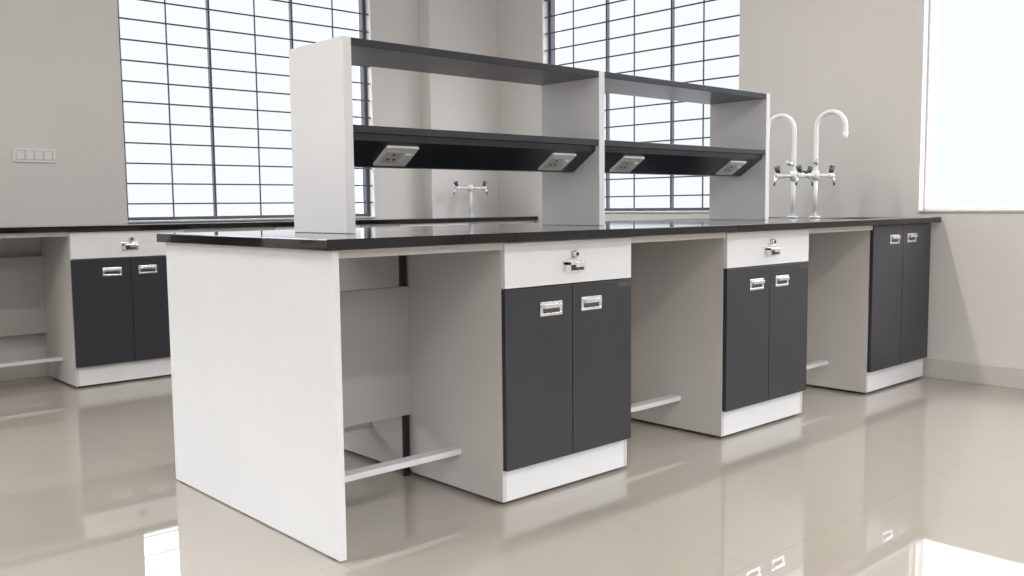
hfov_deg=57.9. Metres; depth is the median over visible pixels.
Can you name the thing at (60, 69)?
wall
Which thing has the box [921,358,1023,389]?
baseboard
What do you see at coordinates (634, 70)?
window grille
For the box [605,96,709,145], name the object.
window grille
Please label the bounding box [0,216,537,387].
bench
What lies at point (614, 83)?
shelf
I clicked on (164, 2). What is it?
window grille
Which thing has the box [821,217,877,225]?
sink
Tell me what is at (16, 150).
switch gap
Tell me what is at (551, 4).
frame
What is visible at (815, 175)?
tap
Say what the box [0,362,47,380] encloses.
baseboard
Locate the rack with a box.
[289,36,769,233]
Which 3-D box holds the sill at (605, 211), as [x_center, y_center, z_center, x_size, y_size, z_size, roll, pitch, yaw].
[0.932,-0.557,6.775,0.202,0.012,1.796,-5,7,-42]
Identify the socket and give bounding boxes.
[373,145,418,166]
[538,153,576,170]
[609,156,644,171]
[716,161,746,174]
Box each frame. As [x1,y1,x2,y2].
[117,0,369,220]
[548,0,708,210]
[924,0,1023,209]
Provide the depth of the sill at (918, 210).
4.97 m
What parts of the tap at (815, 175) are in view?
valve handle, arm, valve handle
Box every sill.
[128,217,375,222]
[605,211,708,212]
[918,210,1023,211]
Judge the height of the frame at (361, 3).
1.833 m
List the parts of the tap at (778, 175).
valve handle, arm, valve handle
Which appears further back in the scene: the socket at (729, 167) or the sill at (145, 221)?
the sill at (145, 221)
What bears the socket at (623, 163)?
attached to the rack
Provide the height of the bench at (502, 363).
0.901 m
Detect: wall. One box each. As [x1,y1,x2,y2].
[0,0,421,362]
[497,0,1023,368]
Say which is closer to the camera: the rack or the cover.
the rack
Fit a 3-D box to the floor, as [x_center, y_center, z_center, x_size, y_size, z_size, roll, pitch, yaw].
[-0.158,0.811,2.579,7.675,0.100,8.376,-5,7,-42]
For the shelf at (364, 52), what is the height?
0.026 m
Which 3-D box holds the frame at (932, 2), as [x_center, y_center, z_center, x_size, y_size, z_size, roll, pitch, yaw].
[2.967,-1.291,4.482,0.050,1.811,1.863,-5,7,-42]
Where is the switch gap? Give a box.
[16,150,53,160]
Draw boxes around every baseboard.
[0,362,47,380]
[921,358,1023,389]
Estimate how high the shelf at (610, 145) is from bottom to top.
0.024 m
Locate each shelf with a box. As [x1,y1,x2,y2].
[351,37,598,85]
[353,125,598,145]
[604,72,765,104]
[605,140,765,154]
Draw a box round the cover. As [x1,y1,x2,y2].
[12,147,56,162]
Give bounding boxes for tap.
[453,181,487,216]
[770,113,812,217]
[795,109,848,217]
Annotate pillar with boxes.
[418,0,498,217]
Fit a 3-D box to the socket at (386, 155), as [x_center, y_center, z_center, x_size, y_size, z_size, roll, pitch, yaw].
[-0.403,-0.458,3.214,0.134,0.066,0.092,-5,7,-42]
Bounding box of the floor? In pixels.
[0,374,1023,575]
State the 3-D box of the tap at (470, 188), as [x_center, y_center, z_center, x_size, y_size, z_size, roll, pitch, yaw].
[-0.329,-0.709,7.370,0.300,0.286,0.093,-5,7,-42]
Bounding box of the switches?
[16,151,51,159]
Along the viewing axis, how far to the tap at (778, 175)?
5.17 m
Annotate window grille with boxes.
[118,0,372,219]
[545,0,739,84]
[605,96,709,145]
[605,174,708,210]
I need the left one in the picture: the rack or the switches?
the switches
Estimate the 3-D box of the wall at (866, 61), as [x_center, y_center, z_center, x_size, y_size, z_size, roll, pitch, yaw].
[2.570,-1.060,4.959,0.200,3.150,7.976,-5,7,-42]
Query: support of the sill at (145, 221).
attached to the wall at (60, 69)
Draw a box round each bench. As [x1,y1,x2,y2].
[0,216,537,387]
[156,217,940,561]
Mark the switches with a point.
(20, 154)
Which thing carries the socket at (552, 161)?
attached to the rack
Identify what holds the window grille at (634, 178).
in the wall at (866, 61)
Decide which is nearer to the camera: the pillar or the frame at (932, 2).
the frame at (932, 2)
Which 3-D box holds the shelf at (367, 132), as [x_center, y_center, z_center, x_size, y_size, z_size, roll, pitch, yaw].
[-0.193,-0.567,3.518,1.187,0.024,0.336,-5,7,-42]

